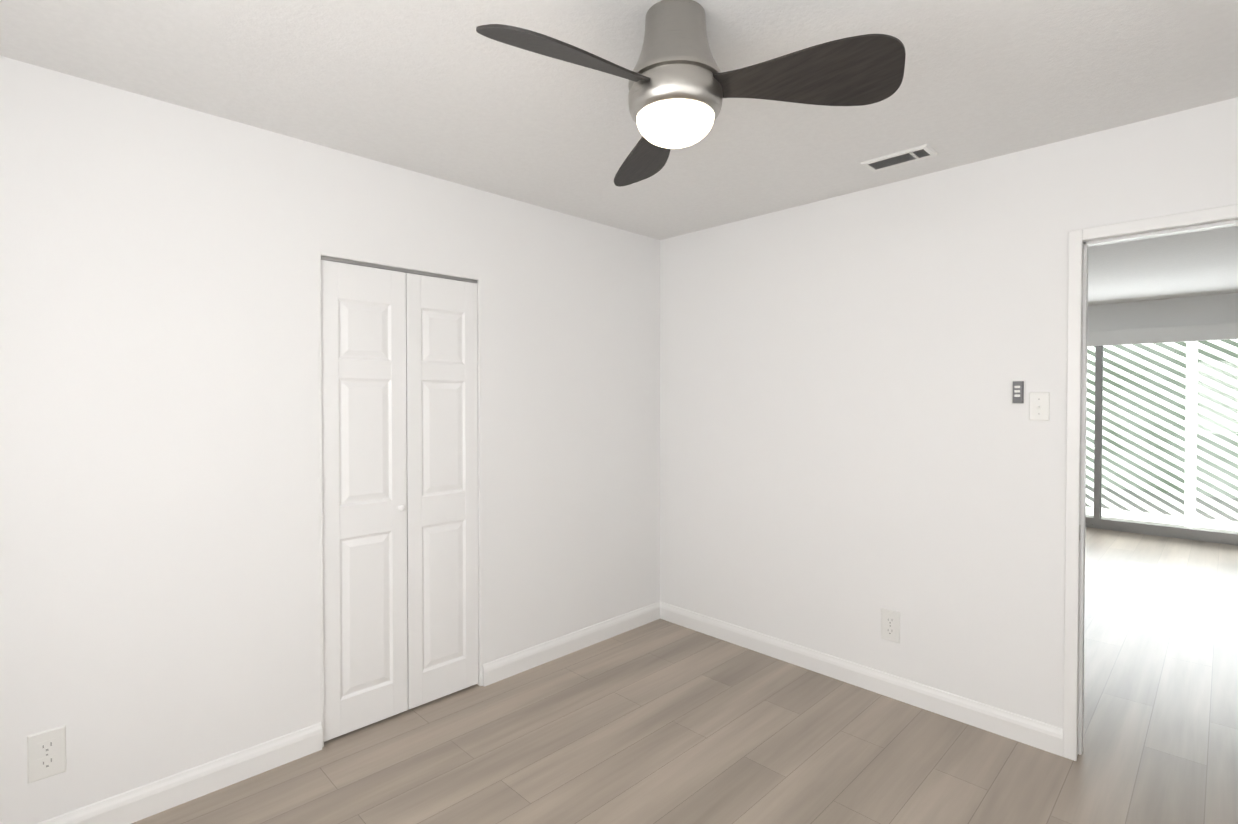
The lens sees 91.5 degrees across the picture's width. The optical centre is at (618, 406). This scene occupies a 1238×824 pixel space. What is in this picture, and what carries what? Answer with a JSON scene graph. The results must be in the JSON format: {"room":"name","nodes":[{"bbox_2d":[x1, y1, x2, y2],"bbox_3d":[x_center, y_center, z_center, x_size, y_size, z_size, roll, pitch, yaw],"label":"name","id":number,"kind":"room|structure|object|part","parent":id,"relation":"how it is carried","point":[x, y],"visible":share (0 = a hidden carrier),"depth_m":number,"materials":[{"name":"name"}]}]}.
{"room":"empty bedroom","nodes":[
{"label":"empty bedroom","id":0,"kind":"room"},
{"bbox_2d":[0,56,659,823],"bbox_3d":[-1.090,0.163,2.641,3.940,2.440,0.120,-1,1,-45],"label":"wall","id":1,"kind":"structure","parent":0,"point":[158,460],"depth_m":2.19,"materials":[{"name":"white paint"}]},
{"bbox_2d":[27,725,66,783],"bbox_3d":[-1.781,1.081,1.879,0.089,0.148,0.007,-1,1,-45],"label":"electrical outlet","id":2,"kind":"object","parent":1,"relation":"attached to","point":[46,754],"visible":1,"depth_m":1.88,"materials":[{"name":"white plastic"}]},
{"bbox_2d":[36,722,321,823],"bbox_3d":[-1.770,1.340,1.888,1.590,0.106,0.015,-1,1,-45],"label":"baseboard","id":3,"kind":"structure","parent":1,"relation":"attached to","point":[148,800],"depth_m":2.14,"materials":[{"name":"white paint"}]},
{"bbox_2d":[321,260,477,741],"bbox_3d":[-0.953,0.384,2.716,0.725,1.972,0.064,-1,1,-45],"label":"closet door","id":4,"kind":"structure","parent":1,"relation":"in","point":[400,486],"depth_m":2.68,"materials":[{"name":"white paint"}]},
{"bbox_2d":[321,256,477,282],"bbox_3d":[-0.966,-0.611,2.715,0.731,0.014,0.036,-1,1,-45],"label":"track rail","id":5,"kind":"object","parent":1,"relation":"attached to","point":[393,268],"visible":0.64,"depth_m":2.67,"materials":[{"name":"silver metal"}]},
{"bbox_2d":[318,252,481,746],"bbox_3d":[-0.985,0.376,2.748,0.755,2.012,0.120,-1,1,-45],"label":"door frame","id":6,"kind":"structure","parent":1,"relation":"attached to","point":[479,421],"depth_m":2.76,"materials":[{"name":"white paint"}]},
{"bbox_2d":[482,601,659,686],"bbox_3d":[-0.214,1.319,3.433,1.285,0.106,0.015,-1,1,-45],"label":"baseboard","id":7,"kind":"structure","parent":1,"relation":"attached to","point":[499,669],"depth_m":3.34,"materials":[{"name":"white paint"}]},
{"bbox_2d":[0,0,1237,305],"bbox_3d":[2.418,-1.101,2.922,9.340,0.080,4.640,-1,1,-45],"label":"ceiling","id":8,"kind":"structure","parent":0,"point":[440,88],"depth_m":1.97,"materials":[{"name":"paint"}]},
{"bbox_2d":[476,0,905,186],"bbox_3d":[0.101,-0.873,1.537,0.928,0.338,1.004,-1,1,-45],"label":"fan light","id":9,"kind":"object","parent":8,"relation":"hanging from","point":[681,86],"visible":1,"depth_m":1.52,"materials":[{"name":"black wood"}]},
{"bbox_3d":[0.151,-0.741,1.620,0.209,0.070,0.209,-1,1,-45],"label":"globe","id":10,"kind":"part","parent":9,"relation":"part of"},
{"bbox_2d":[860,144,937,171],"bbox_3d":[1.185,-1.051,2.558,0.135,0.010,0.270,-1,1,-45],"label":"ceiling vent","id":11,"kind":"object","parent":8,"relation":"in","point":[917,153],"visible":1,"depth_m":2.54,"materials":[{"name":"white plastic"}]},
{"bbox_2d":[131,527,1237,823],"bbox_3d":[2.418,1.409,2.956,9.340,0.060,4.640,-1,1,-45],"label":"floor","id":12,"kind":"structure","parent":0,"point":[659,721],"depth_m":2.46,"materials":[{"name":"brown wood"}]},
{"bbox_2d":[660,97,1237,727],"bbox_3d":[1.900,0.167,2.340,0.120,2.440,4.520,-1,1,-45],"label":"wall","id":13,"kind":"structure","parent":0,"point":[854,441],"depth_m":2.83,"materials":[{"name":"white paint"}]},
{"bbox_2d":[660,601,1062,756],"bbox_3d":[1.012,1.323,3.154,0.015,0.106,2.136,-1,1,-45],"label":"baseboard","id":14,"kind":"structure","parent":13,"relation":"attached to","point":[1038,734],"depth_m":2.89,"materials":[{"name":"white paint"}]},
{"bbox_2d":[881,608,899,643],"bbox_3d":[1.292,1.042,2.875,0.007,0.148,0.089,-1,1,-45],"label":"electrical outlet","id":15,"kind":"object","parent":13,"relation":"attached to","point":[890,625],"visible":1,"depth_m":2.87,"materials":[{"name":"white plastic"}]},
{"bbox_2d":[1011,380,1024,403],"bbox_3d":[1.647,-0.061,2.492,0.022,0.100,0.048,-1,1,-45],"label":"switch","id":16,"kind":"object","parent":13,"relation":"attached to","point":[1018,392],"visible":1,"depth_m":2.48,"materials":[{"name":"grey plastic"}]},
{"bbox_2d":[1029,392,1049,420],"bbox_3d":[1.700,-0.002,2.443,0.016,0.114,0.070,-1,1,-45],"label":"switch plate","id":17,"kind":"object","parent":13,"relation":"attached to","point":[1039,406],"visible":1,"depth_m":2.44,"materials":[{"name":"white plastic"}]},
{"bbox_2d":[1063,204,1237,760],"bbox_3d":[2.115,0.352,2.126,0.156,2.076,0.858,-1,1,-45],"label":"door frame","id":18,"kind":"structure","parent":13,"relation":"attached to","point":[1076,238],"depth_m":2.36,"materials":[{"name":"white paint"}]},
{"bbox_2d":[1087,293,1237,331],"bbox_3d":[5.691,0.115,6.186,0.120,2.440,4.400,-1,1,-45],"label":"wall","id":19,"kind":"structure","parent":0,"point":[1204,310],"depth_m":6.18,"materials":[{"name":"white paint"}]},
{"bbox_2d":[1085,340,1237,544],"bbox_3d":[5.409,0.271,6.473,0.090,2.120,2.800,-1,1,-45],"label":"window","id":20,"kind":"structure","parent":19,"relation":"in","point":[1096,520],"depth_m":6.33,"materials":[{"name":"clear glass"}]},
{"bbox_2d":[1087,323,1237,345],"bbox_3d":[5.350,-0.741,6.400,0.044,0.155,2.960,-1,1,-45],"label":"blind valance","id":21,"kind":"object","parent":19,"relation":"attached to","point":[1225,331],"visible":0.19,"depth_m":6.15,"materials":[{"name":"white paint"}]},
{"label":"outside","id":22,"kind":"structure","parent":0,"visible":0},
{"bbox_2d":[1086,486,1237,533],"bbox_3d":[7.321,1.351,7.399,3.880,0.055,11.000,-1,1,-45],"label":"ground","id":23,"kind":"structure","parent":22,"point":[1179,510],"depth_m":7.98,"materials":[{"name":"grey concrete"}]},
{"bbox_2d":[1086,339,1237,530],"bbox_3d":[6.357,-0.273,6.773,0.060,3.200,7.590,-1,1,-45],"label":"lattice","id":24,"kind":"object","parent":23,"relation":"on","point":[1189,491],"depth_m":6.84,"materials":[{"name":"white"}]},
{"bbox_2d":[1086,339,1237,497],"bbox_3d":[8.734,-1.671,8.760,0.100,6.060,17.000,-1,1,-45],"label":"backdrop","id":25,"kind":"structure","parent":22,"point":[1182,417],"depth_m":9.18,"materials":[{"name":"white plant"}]}
]}

